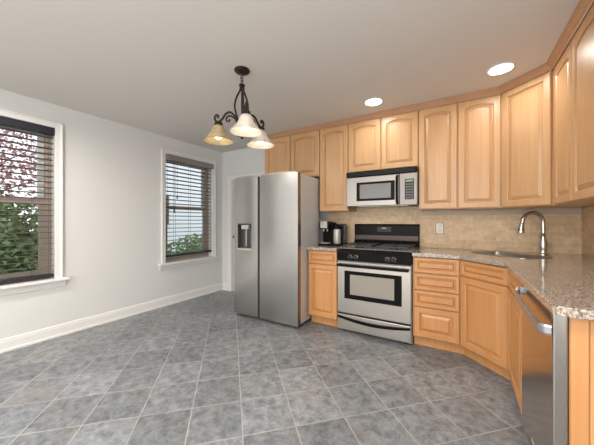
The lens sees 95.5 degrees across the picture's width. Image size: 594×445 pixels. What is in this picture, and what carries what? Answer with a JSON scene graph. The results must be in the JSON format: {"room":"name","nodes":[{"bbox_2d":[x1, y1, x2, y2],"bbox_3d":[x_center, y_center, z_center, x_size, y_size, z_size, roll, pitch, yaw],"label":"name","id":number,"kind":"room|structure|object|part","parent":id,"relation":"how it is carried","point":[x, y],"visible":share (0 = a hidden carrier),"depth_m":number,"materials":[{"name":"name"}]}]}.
{"room":"kitchen","nodes":[
{"label":"kitchen","id":0,"kind":"room"},
{"bbox_2d":[0,89,221,338],"bbox_3d":[-2.972,-0.007,2.288,0.180,2.440,6.325,0,0,31],"label":"wall","id":1,"kind":"structure","parent":0,"point":[112,170],"depth_m":3.23,"materials":[{"name":"white paint"}]},
{"bbox_2d":[0,108,69,295],"bbox_3d":[-2.808,-0.174,2.493,0.237,1.730,1.079,0,0,31],"label":"window","id":2,"kind":"structure","parent":1,"relation":"in","point":[11,288],"depth_m":2.82,"materials":[{"name":"white paint"}]},
{"bbox_3d":[-2.884,-0.567,2.539,0.036,0.750,0.755,0,0,31],"label":"sash","id":3,"kind":"part","parent":2,"relation":"part of","materials":[{"name":"grey"}]},
{"bbox_3d":[-2.853,0.161,2.519,0.036,0.785,0.755,0,0,31],"label":"sash","id":4,"kind":"part","parent":2,"relation":"part of","materials":[{"name":"beige"}]},
{"bbox_2d":[0,116,53,283],"bbox_3d":[-2.775,-0.198,2.472,0.070,1.551,0.843,0,0,31],"label":"window blind","id":5,"kind":"object","parent":2,"relation":"attached to","point":[4,121],"visible":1,"depth_m":2.68,"materials":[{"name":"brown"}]},
{"bbox_3d":[-2.782,0.562,2.476,0.050,0.032,0.843,0,0,31],"label":"rail","id":6,"kind":"part","parent":5,"relation":"part of","materials":[{"name":"grey"}]},
{"bbox_3d":[-2.782,-0.174,2.476,0.054,1.465,0.786,0,0,31],"label":"ladder cord","id":7,"kind":"part","parent":5,"relation":"part of","materials":[{"name":"fabric"}]},
{"bbox_3d":[-2.873,-0.191,2.532,0.085,1.572,0.855,0,0,31],"label":"frame","id":8,"kind":"part","parent":2,"relation":"part of","materials":[{"name":"beige"}]},
{"bbox_3d":[-2.785,0.610,2.478,0.182,0.030,1.079,0,0,31],"label":"sill","id":9,"kind":"part","parent":2,"relation":"part of","materials":[{"name":"white paint"}]},
{"bbox_3d":[-2.853,0.161,2.519,0.006,0.689,0.659,0,0,31],"label":"pane","id":10,"kind":"part","parent":2,"relation":"part of","materials":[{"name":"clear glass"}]},
{"bbox_2d":[0,283,222,353],"bbox_3d":[-2.886,1.151,2.236,0.022,0.124,6.025,0,0,31],"label":"baseboard","id":11,"kind":"structure","parent":1,"relation":"attached to","point":[29,338],"depth_m":3.12,"materials":[{"name":"white paint"}]},
{"bbox_2d":[158,148,218,269],"bbox_3d":[-1.724,-0.174,4.278,0.237,1.730,1.081,0,0,31],"label":"window","id":12,"kind":"structure","parent":1,"relation":"in","point":[191,259],"depth_m":4.28,"materials":[{"name":"white paint"}]},
{"bbox_3d":[-1.800,-0.567,4.324,0.036,0.750,0.757,0,0,31],"label":"sash","id":13,"kind":"part","parent":12,"relation":"part of","materials":[{"name":"grey"}]},
{"bbox_3d":[-1.768,0.161,4.305,0.036,0.785,0.757,0,0,31],"label":"sash","id":14,"kind":"part","parent":12,"relation":"part of","materials":[{"name":"beige"}]},
{"bbox_3d":[-1.789,-0.191,4.318,0.085,1.572,0.857,0,0,31],"label":"frame","id":15,"kind":"part","parent":12,"relation":"part of","materials":[{"name":"beige"}]},
{"bbox_3d":[-1.700,0.610,4.264,0.182,0.030,1.081,0,0,31],"label":"sill","id":16,"kind":"part","parent":12,"relation":"part of","materials":[{"name":"white paint"}]},
{"bbox_2d":[166,154,213,256],"bbox_3d":[-1.676,-0.228,4.256,0.097,1.491,0.857,0,0,31],"label":"window blind","id":17,"kind":"object","parent":12,"relation":"attached to","point":[169,157],"visible":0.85,"depth_m":4.25,"materials":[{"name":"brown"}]},
{"bbox_3d":[-1.697,-0.204,4.262,0.054,1.405,0.788,0,0,31],"label":"ladder cord","id":18,"kind":"part","parent":17,"relation":"part of","materials":[{"name":"fabric"}]},
{"bbox_3d":[-1.697,0.502,4.262,0.050,0.032,0.845,0,0,31],"label":"rail","id":19,"kind":"part","parent":17,"relation":"part of","materials":[{"name":"grey"}]},
{"bbox_2d":[0,290,528,444],"bbox_3d":[-1.003,1.263,1.092,5.028,0.100,6.325,0,0,31],"label":"floor","id":20,"kind":"structure","parent":0,"point":[199,370],"depth_m":1.99,"materials":[{"name":"tile"}]},
{"bbox_2d":[234,171,318,326],"bbox_3d":[-0.269,0.313,3.503,0.972,1.798,0.561,0,0,31],"label":"refrigerator","id":21,"kind":"object","parent":20,"relation":"on","point":[276,214],"visible":0.96,"depth_m":3.23,"materials":[{"name":"grey metal"}]},
{"bbox_3d":[-0.656,0.071,3.456,0.118,0.052,0.043,0,0,31],"label":"dispenser spout","id":22,"kind":"part","parent":21,"relation":"part of","materials":[{"name":"silver metal"}]},
{"bbox_3d":[-0.637,0.312,3.457,0.392,1.742,0.081,0,0,31],"label":"door","id":23,"kind":"part","parent":21,"relation":"part of","materials":[{"name":"silver metal"}]},
{"bbox_3d":[-0.209,0.312,3.198,0.545,1.742,0.081,0,0,31],"label":"door","id":24,"kind":"part","parent":21,"relation":"part of","materials":[{"name":"silver metal"}]},
{"bbox_3d":[0.022,0.310,3.050,0.004,1.725,0.033,0,0,31],"label":"edge trim","id":25,"kind":"part","parent":21,"relation":"part of","materials":[{"name":"grey metal"}]},
{"bbox_2d":[308,250,337,326],"bbox_3d":[0.448,0.774,3.376,0.372,0.877,0.610,0,0,31],"label":"base cabinet","id":26,"kind":"object","parent":20,"relation":"on","point":[322,266],"visible":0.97,"depth_m":3.12,"materials":[{"name":"brown wood"}]},
{"bbox_3d":[0.294,0.417,3.123,0.300,0.084,0.016,0,0,31],"label":"raised panel","id":27,"kind":"part","parent":26,"relation":"part of","materials":[{"name":"brown wood"}]},
{"bbox_3d":[0.294,0.802,3.123,0.256,0.494,0.016,0,0,31],"label":"raised panel","id":28,"kind":"part","parent":26,"relation":"part of","materials":[{"name":"brown wood"}]},
{"bbox_3d":[0.295,0.417,3.125,0.364,0.148,0.022,0,0,31],"label":"drawer","id":29,"kind":"part","parent":26,"relation":"part of","materials":[{"name":"brown wood"}]},
{"bbox_2d":[307,245,345,251],"bbox_3d":[0.438,0.317,3.363,0.374,0.035,0.629,0,0,31],"label":"countertop","id":30,"kind":"structure","parent":26,"relation":"on","point":[316,247],"depth_m":3.11,"materials":[{"name":"stone"}]},
{"bbox_2d":[318,221,347,245],"bbox_3d":[0.466,0.149,3.432,0.304,0.300,0.270,0,0,31],"label":"coffee maker","id":31,"kind":"object","parent":30,"relation":"on","point":[334,234],"visible":0.98,"depth_m":3.40,"materials":[{"name":"black plastic"}]},
{"bbox_3d":[0.334,0.042,3.374,0.093,0.085,0.010,0,0,31],"label":"plate","id":32,"kind":"part","parent":31,"relation":"part of","materials":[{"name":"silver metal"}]},
{"bbox_3d":[0.566,0.152,3.470,0.135,0.246,0.090,0,0,31],"label":"water tank","id":33,"kind":"part","parent":31,"relation":"part of","materials":[{"name":"clear plastic"}]},
{"bbox_2d":[337,224,419,343],"bbox_3d":[0.919,0.622,3.038,0.768,1.182,0.693,0,0,31],"label":"gas range","id":34,"kind":"object","parent":20,"relation":"on","point":[375,271],"visible":0.99,"depth_m":2.82,"materials":[{"name":"stainless steel"},{"name":"black enamel"},{"name":"dark glass"}]},
{"bbox_3d":[0.769,0.680,2.800,0.460,0.215,0.006,0,0,31],"label":"glass","id":35,"kind":"part","parent":34,"relation":"part of","materials":[{"name":"beige glass"}]},
{"bbox_3d":[0.757,0.471,2.772,0.730,0.030,0.070,0,0,31],"label":"oven handle","id":36,"kind":"part","parent":34,"relation":"part of","materials":[{"name":"silver metal"}]},
{"bbox_3d":[0.772,1.062,2.797,0.748,0.063,0.016,0,0,31],"label":"drawer handle","id":37,"kind":"part","parent":34,"relation":"part of","materials":[{"name":"black"}]},
{"bbox_3d":[0.788,0.364,2.823,0.768,0.128,0.066,0,0,31],"label":"control panel","id":38,"kind":"part","parent":34,"relation":"part of","materials":[{"name":"black metal"}]},
{"bbox_3d":[0.784,0.718,2.817,0.762,0.560,0.040,0,0,31],"label":"oven door","id":39,"kind":"part","parent":34,"relation":"part of","materials":[{"name":"silver metal"}]},
{"bbox_3d":[0.785,1.097,2.818,0.762,0.161,0.038,0,0,31],"label":"drawer","id":40,"kind":"part","parent":34,"relation":"part of","materials":[{"name":"silver metal"}]},
{"bbox_2d":[340,242,418,252],"bbox_3d":[0.944,0.285,3.080,0.764,0.056,0.545,0,0,31],"label":"cooktop","id":41,"kind":"object","parent":34,"relation":"in","point":[404,247],"depth_m":2.96,"materials":[{"name":"grey metal"}]},
{"bbox_3d":[1.070,0.198,3.288,0.748,0.060,0.010,0,0,31],"label":"backguard trim","id":42,"kind":"part","parent":34,"relation":"part of","materials":[{"name":"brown metal"}]},
{"bbox_2d":[413,256,460,353],"bbox_3d":[1.447,0.774,2.769,0.397,0.877,0.610,0,0,31],"label":"base cabinet","id":43,"kind":"object","parent":20,"relation":"on","point":[436,281],"visible":1,"depth_m":2.51,"materials":[{"name":"brown wood"}]},
{"bbox_3d":[1.294,0.961,2.516,0.270,0.173,0.016,0,0,31],"label":"raised panel","id":44,"kind":"part","parent":43,"relation":"part of","materials":[{"name":"brown wood"}]},
{"bbox_3d":[1.294,0.735,2.516,0.314,0.088,0.016,0,0,31],"label":"raised panel","id":45,"kind":"part","parent":43,"relation":"part of","materials":[{"name":"brown wood"}]},
{"bbox_3d":[1.294,0.574,2.516,0.314,0.089,0.016,0,0,31],"label":"raised panel","id":46,"kind":"part","parent":43,"relation":"part of","materials":[{"name":"brown wood"}]},
{"bbox_3d":[1.294,0.415,2.516,0.314,0.081,0.016,0,0,31],"label":"raised panel","id":47,"kind":"part","parent":43,"relation":"part of","materials":[{"name":"brown wood"}]},
{"bbox_3d":[1.295,0.961,2.518,0.378,0.281,0.022,0,0,31],"label":"drawer","id":48,"kind":"part","parent":43,"relation":"part of","materials":[{"name":"brown wood"}]},
{"bbox_3d":[1.295,0.735,2.518,0.378,0.152,0.022,0,0,31],"label":"drawer","id":49,"kind":"part","parent":43,"relation":"part of","materials":[{"name":"brown wood"}]},
{"bbox_3d":[1.295,0.574,2.518,0.378,0.153,0.022,0,0,31],"label":"drawer","id":50,"kind":"part","parent":43,"relation":"part of","materials":[{"name":"brown wood"}]},
{"bbox_3d":[1.295,0.415,2.518,0.378,0.145,0.022,0,0,31],"label":"drawer","id":51,"kind":"part","parent":43,"relation":"part of","materials":[{"name":"brown wood"}]},
{"bbox_2d":[461,260,510,380],"bbox_3d":[1.941,0.774,2.296,0.942,0.877,0.906,0,0,31],"label":"base cabinet","id":52,"kind":"object","parent":20,"relation":"on","point":[484,287],"visible":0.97,"depth_m":2.17,"materials":[{"name":"brown wood"}]},
{"bbox_3d":[1.512,0.795,2.204,0.016,0.504,0.314,0,0,-14],"label":"raised panel","id":53,"kind":"part","parent":52,"relation":"part of","materials":[{"name":"brown wood"}]},
{"bbox_3d":[1.512,0.411,2.204,0.016,0.069,0.358,0,0,-14],"label":"raised panel","id":54,"kind":"part","parent":52,"relation":"part of","materials":[{"name":"brown wood"}]},
{"bbox_3d":[1.514,0.411,2.204,0.022,0.133,0.422,0,0,-14],"label":"drawer","id":55,"kind":"part","parent":52,"relation":"part of","materials":[{"name":"brown wood"}]},
{"bbox_2d":[412,247,593,320],"bbox_3d":[1.447,0.317,1.873,1.333,0.035,2.128,0,0,31],"label":"countertop","id":56,"kind":"structure","parent":52,"relation":"on","point":[563,283],"depth_m":1.52,"materials":[{"name":"stone"}]},
{"bbox_2d":[472,251,552,258],"bbox_3d":[1.898,0.386,2.422,0.330,0.186,0.524,0,0,-14],"label":"sink","id":57,"kind":"object","parent":56,"relation":"in","point":[496,253],"visible":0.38,"depth_m":2.48,"materials":[{"name":"silver metal"}]},
{"bbox_2d":[517,211,547,254],"bbox_3d":[2.114,0.102,2.438,0.257,0.394,0.105,0,0,4],"label":"kitchen faucet","id":58,"kind":"object","parent":56,"relation":"on","point":[543,246],"visible":1,"depth_m":2.40,"materials":[{"name":"silver metal"}]},
{"bbox_3d":[2.111,0.017,2.420,0.211,0.224,0.032,0,0,4],"label":"spout","id":59,"kind":"part","parent":58,"relation":"part of","materials":[{"name":"silver metal"}]},
{"bbox_2d":[508,271,521,414],"bbox_3d":[1.688,0.774,1.593,0.645,0.877,0.560,0,0,31],"label":"base cabinet","id":60,"kind":"object","parent":20,"relation":"on","point":[514,310],"visible":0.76,"depth_m":1.73,"materials":[{"name":"brown wood"}]},
{"bbox_3d":[1.421,0.411,1.753,0.022,0.133,0.540,0,0,31],"label":"drawer","id":61,"kind":"part","parent":60,"relation":"part of","materials":[{"name":"brown wood"}]},
{"bbox_3d":[1.419,0.411,1.754,0.016,0.069,0.476,0,0,31],"label":"raised panel","id":62,"kind":"part","parent":60,"relation":"part of","materials":[{"name":"brown wood"}]},
{"bbox_3d":[1.419,0.795,1.754,0.016,0.504,0.432,0,0,31],"label":"raised panel","id":63,"kind":"part","parent":60,"relation":"part of","materials":[{"name":"brown wood"}]},
{"bbox_2d":[515,284,568,444],"bbox_3d":[1.344,0.777,1.116,0.645,0.872,0.600,0,0,31],"label":"dishwasher","id":64,"kind":"object","parent":20,"relation":"on","point":[545,334],"visible":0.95,"depth_m":1.09,"materials":[{"name":"silver metal"}]},
{"bbox_3d":[1.082,0.394,1.260,0.048,0.070,0.562,0,0,31],"label":"handle","id":65,"kind":"part","parent":64,"relation":"part of","materials":[{"name":"grey metal"}]},
{"bbox_2d":[569,318,593,444],"bbox_3d":[1.238,0.774,0.813,0.604,0.877,0.020,0,0,31],"label":"end panel","id":66,"kind":"object","parent":20,"relation":"on","point":[581,332],"visible":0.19,"depth_m":0.95,"materials":[{"name":"brown wood"}]},
{"bbox_2d":[0,0,579,152],"bbox_3d":[-1.003,-1.277,1.092,5.028,0.100,6.325,0,0,31],"label":"ceiling","id":67,"kind":"structure","parent":0,"point":[161,67],"depth_m":1.96,"materials":[{"name":"white paint"}]},
{"bbox_2d":[203,66,274,148],"bbox_3d":[-0.440,-0.944,2.227,0.588,0.567,0.568,0,0,31],"label":"chandelier","id":68,"kind":"object","parent":67,"relation":"hanging from","point":[245,126],"visible":1,"depth_m":2.18,"materials":[{"name":"brown metal"}]},
{"bbox_3d":[-0.645,-0.727,2.222,0.240,0.133,0.240,0,0,31],"label":"lamp shade","id":69,"kind":"part","parent":68,"relation":"part of","materials":[{"name":"beige glass"}]},
{"bbox_3d":[-0.568,-0.881,2.209,0.243,0.390,0.018,0,0,10],"label":"arm","id":70,"kind":"part","parent":68,"relation":"part of","materials":[{"name":"brown metal"}]},
{"bbox_3d":[-0.446,-0.890,2.187,0.052,0.447,0.052,0,0,31],"label":"stem","id":71,"kind":"part","parent":68,"relation":"part of","materials":[{"name":"brown metal"}]},
{"bbox_3d":[-0.403,-0.881,2.070,0.018,0.390,0.243,0,0,-20],"label":"arm","id":72,"kind":"part","parent":68,"relation":"part of","materials":[{"name":"brown metal"}]},
{"bbox_3d":[-0.376,-0.727,1.996,0.240,0.133,0.240,0,0,31],"label":"lamp shade","id":73,"kind":"part","parent":68,"relation":"part of","materials":[{"name":"white glass"}]},
{"bbox_3d":[-0.365,-0.881,2.282,0.018,0.390,0.243,0,0,40],"label":"arm","id":74,"kind":"part","parent":68,"relation":"part of","materials":[{"name":"brown metal"}]},
{"bbox_3d":[-0.315,-0.727,2.342,0.240,0.133,0.240,0,0,31],"label":"lamp shade","id":75,"kind":"part","parent":68,"relation":"part of","materials":[{"name":"white glass"}]},
{"bbox_2d":[364,97,383,105],"bbox_3d":[0.784,-1.222,2.765,0.196,0.009,0.196,0,0,31],"label":"recessed light","id":76,"kind":"object","parent":67,"relation":"in","point":[375,101],"visible":1,"depth_m":2.74,"materials":[{"name":"white paint"}]},
{"bbox_2d":[486,62,515,75],"bbox_3d":[1.634,-1.222,2.166,0.196,0.009,0.196,0,0,31],"label":"recessed light","id":77,"kind":"object","parent":67,"relation":"in","point":[501,68],"visible":1,"depth_m":2.15,"materials":[{"name":"white paint"}]},
{"bbox_2d":[222,147,582,290],"bbox_3d":[0.728,-0.007,3.653,4.728,2.440,0.150,0,0,31],"label":"wall","id":78,"kind":"structure","parent":0,"point":[250,160],"depth_m":4.69,"materials":[{"name":"white paint"}]},
{"bbox_2d":[222,283,226,290],"bbox_3d":[-1.270,1.151,4.766,0.114,0.124,0.022,0,0,31],"label":"baseboard","id":79,"kind":"structure","parent":78,"relation":"attached to","point":[224,284],"depth_m":4.76,"materials":[{"name":"white paint"}]},
{"bbox_2d":[227,172,264,290],"bbox_3d":[-0.794,0.213,4.519,0.950,2.000,0.110,0,0,31],"label":"door frame","id":80,"kind":"structure","parent":78,"relation":"in","point":[229,178],"depth_m":4.69,"materials":[{"name":"white paint"}]},
{"bbox_2d":[265,130,319,179],"bbox_3d":[-0.008,-0.884,3.817,0.884,0.605,0.330,0,0,31],"label":"upper cabinet","id":81,"kind":"object","parent":78,"relation":"attached to","point":[300,152],"visible":0.79,"depth_m":3.62,"materials":[{"name":"brown wood"}]},
{"bbox_3d":[-0.278,-0.879,3.798,0.326,0.477,0.016,0,0,31],"label":"raised panel","id":82,"kind":"part","parent":81,"relation":"part of","materials":[{"name":"brown wood"}]},
{"bbox_3d":[-0.277,-0.879,3.800,0.434,0.585,0.022,0,0,31],"label":"door","id":83,"kind":"part","parent":81,"relation":"part of","materials":[{"name":"brown wood"}]},
{"bbox_3d":[0.101,-0.879,3.568,0.325,0.477,0.016,0,0,31],"label":"raised panel","id":84,"kind":"part","parent":81,"relation":"part of","materials":[{"name":"brown wood"}]},
{"bbox_3d":[0.102,-0.879,3.570,0.433,0.585,0.022,0,0,31],"label":"door","id":85,"kind":"part","parent":81,"relation":"part of","materials":[{"name":"brown wood"}]},
{"bbox_2d":[320,124,356,211],"bbox_3d":[0.534,-0.657,3.487,0.382,1.060,0.330,0,0,31],"label":"upper cabinet","id":86,"kind":"object","parent":78,"relation":"attached to","point":[333,140],"visible":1,"depth_m":3.35,"materials":[{"name":"brown wood"}]},
{"bbox_3d":[0.453,-0.652,3.354,0.266,0.932,0.016,0,0,31],"label":"raised panel","id":87,"kind":"part","parent":86,"relation":"part of","materials":[{"name":"brown wood"}]},
{"bbox_2d":[348,110,418,172],"bbox_3d":[1.031,-0.884,3.186,0.778,0.605,0.330,0,0,31],"label":"upper cabinet","id":88,"kind":"object","parent":78,"relation":"attached to","point":[388,142],"visible":0.98,"depth_m":3.02,"materials":[{"name":"brown wood"}]},
{"bbox_3d":[0.784,-0.879,3.155,0.381,0.585,0.022,0,0,31],"label":"door","id":89,"kind":"part","parent":88,"relation":"part of","materials":[{"name":"brown wood"}]},
{"bbox_3d":[0.783,-0.879,3.154,0.273,0.477,0.016,0,0,31],"label":"raised panel","id":90,"kind":"part","parent":88,"relation":"part of","materials":[{"name":"brown wood"}]},
{"bbox_2d":[346,166,418,207],"bbox_3d":[0.999,-0.373,3.123,0.765,0.402,0.453,0,0,31],"label":"microwave","id":91,"kind":"object","parent":88,"relation":"attached to","point":[394,187],"visible":0.99,"depth_m":2.95,"materials":[{"name":"silver metal"}]},
{"bbox_3d":[0.842,-0.342,3.035,0.588,0.333,0.038,0,0,31],"label":"door","id":92,"kind":"part","parent":91,"relation":"part of","materials":[{"name":"silver metal"}]},
{"bbox_3d":[1.057,-0.340,2.857,0.024,0.316,0.057,0,0,31],"label":"handle","id":93,"kind":"part","parent":91,"relation":"part of","materials":[{"name":"black"}]},
{"bbox_3d":[1.171,-0.342,2.835,0.173,0.333,0.038,0,0,31],"label":"control panel","id":94,"kind":"part","parent":91,"relation":"part of","materials":[{"name":"grey metal"}]},
{"bbox_3d":[1.117,-0.879,2.953,0.380,0.585,0.022,0,0,31],"label":"door","id":95,"kind":"part","parent":88,"relation":"part of","materials":[{"name":"brown wood"}]},
{"bbox_3d":[1.116,-0.879,2.951,0.272,0.477,0.016,0,0,31],"label":"raised panel","id":96,"kind":"part","parent":88,"relation":"part of","materials":[{"name":"brown wood"}]},
{"bbox_2d":[436,223,443,233],"bbox_3d":[1.597,0.076,3.022,0.080,0.124,0.009,0,0,31],"label":"wall outlet","id":97,"kind":"object","parent":78,"relation":"attached to","point":[439,226],"visible":1,"depth_m":3.02,"materials":[{"name":"beige plastic"}]},
{"bbox_2d":[419,94,501,210],"bbox_3d":[1.667,-0.657,2.800,0.708,1.060,0.330,0,0,31],"label":"upper cabinet","id":98,"kind":"object","parent":78,"relation":"attached to","point":[460,143],"visible":1,"depth_m":2.64,"materials":[{"name":"brown wood"}]},
{"bbox_3d":[1.434,-0.652,2.758,0.237,0.932,0.016,0,0,31],"label":"raised panel","id":99,"kind":"part","parent":98,"relation":"part of","materials":[{"name":"brown wood"}]},
{"bbox_3d":[1.435,-0.652,2.760,0.345,1.040,0.022,0,0,31],"label":"door","id":100,"kind":"part","parent":98,"relation":"part of","materials":[{"name":"brown wood"}]},
{"bbox_3d":[1.734,-0.652,2.576,0.228,0.932,0.016,0,0,31],"label":"raised panel","id":101,"kind":"part","parent":98,"relation":"part of","materials":[{"name":"brown wood"}]},
{"bbox_3d":[1.734,-0.652,2.578,0.336,1.040,0.022,0,0,31],"label":"door","id":102,"kind":"part","parent":98,"relation":"part of","materials":[{"name":"brown wood"}]},
{"bbox_2d":[329,206,593,257],"bbox_3d":[0.969,-0.134,2.193,2.500,0.866,2.095,0,0,31],"label":"backsplash","id":103,"kind":"structure","parent":78,"relation":"attached to","point":[565,233],"depth_m":2.79,"materials":[{"name":"tile"}]},
{"bbox_2d":[422,208,581,214],"bbox_3d":[2.006,-0.095,2.773,1.314,0.049,0.012,0,0,31],"label":"trim","id":104,"kind":"structure","parent":78,"relation":"attached to","point":[571,210],"depth_m":2.72,"materials":[{"name":"beige tile"}]},
{"bbox_2d":[500,69,593,208],"bbox_3d":[2.157,-0.657,2.337,0.616,1.060,0.612,0,0,31],"label":"upper cabinet","id":105,"kind":"object","parent":78,"relation":"attached to","point":[528,107],"visible":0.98,"depth_m":2.25,"materials":[{"name":"brown wood"}]},
{"bbox_2d":[267,0,593,138],"bbox_3d":[0.431,-1.199,2.444,3.060,0.052,1.605,0,0,31],"label":"crown molding","id":106,"kind":"structure","parent":105,"relation":"attached to","point":[583,7],"depth_m":2.49,"materials":[{"name":"brown wood"}]},
{"bbox_3d":[1.932,-0.652,2.290,0.016,0.932,0.280,0,0,-14],"label":"raised panel","id":107,"kind":"part","parent":105,"relation":"part of","materials":[{"name":"brown wood"}]},
{"bbox_3d":[1.934,-0.652,2.291,0.022,1.040,0.388,0,0,-14],"label":"door","id":108,"kind":"part","parent":105,"relation":"part of","materials":[{"name":"brown wood"}]},
{"label":"outside","id":109,"kind":"structure","parent":0,"visible":0},
{"bbox_3d":[-8.593,1.763,7.560,13.462,0.100,28.000,0,0,31],"label":"ground","id":110,"kind":"structure","parent":109,"visible":0},
{"bbox_2d":[0,191,37,273],"bbox_3d":[-4.805,0.716,4.033,1.645,2.473,2.232,0,0,31],"label":"shrub","id":111,"kind":"object","parent":110,"relation":"on","point":[24,232],"visible":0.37,"depth_m":4.10,"materials":[{"name":"green plant"}]},
{"bbox_2d":[0,129,37,220],"bbox_3d":[-6.476,-0.449,5.577,2.600,4.368,3.187,0,0,31],"label":"tree","id":112,"kind":"object","parent":110,"relation":"on","point":[8,175],"visible":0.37,"depth_m":5.84,"materials":[{"name":"red plant"}]},
{"bbox_2d":[166,163,201,251],"bbox_3d":[-6.347,-1.687,15.555,4.600,6.800,9.600,0,0,31],"label":"house","id":113,"kind":"structure","parent":110,"relation":"on","point":[181,222],"depth_m":13.00,"materials":[{"name":"white"}]},
{"bbox_2d":[167,233,201,254],"bbox_3d":[-3.084,1.048,8.395,1.667,1.382,2.398,0,0,31],"label":"shrub","id":114,"kind":"object","parent":110,"relation":"on","point":[193,249],"visible":0.18,"depth_m":7.97,"materials":[{"name":"green plant"}]},
{"bbox_3d":[1.082,-0.007,-0.174,0.150,2.440,6.025,0,0,31],"label":"wall","id":115,"kind":"structure","parent":0,"visible":0},
{"bbox_2d":[554,4,593,204],"bbox_3d":[1.782,-0.657,1.444,0.330,1.060,1.300,0,0,31],"label":"upper cabinet","id":116,"kind":"object","parent":115,"relation":"attached to","point":[574,71],"visible":1,"depth_m":1.69,"materials":[{"name":"brown wood"}]},
{"bbox_3d":[1.879,-0.652,1.904,0.016,0.932,0.280,0,0,31],"label":"raised panel","id":117,"kind":"part","parent":116,"relation":"part of","materials":[{"name":"brown wood"}]},
{"bbox_3d":[1.880,-0.652,1.903,0.022,1.040,0.388,0,0,31],"label":"door","id":118,"kind":"part","parent":116,"relation":"part of","materials":[{"name":"brown wood"}]},
{"bbox_3d":[1.661,-0.652,1.542,0.022,1.040,0.442,0,0,31],"label":"door","id":119,"kind":"part","parent":116,"relation":"part of","materials":[{"name":"brown wood"}]},
{"bbox_3d":[1.659,-0.652,1.543,0.016,0.932,0.334,0,0,31],"label":"raised panel","id":120,"kind":"part","parent":116,"relation":"part of","materials":[{"name":"brown wood"}]}
]}

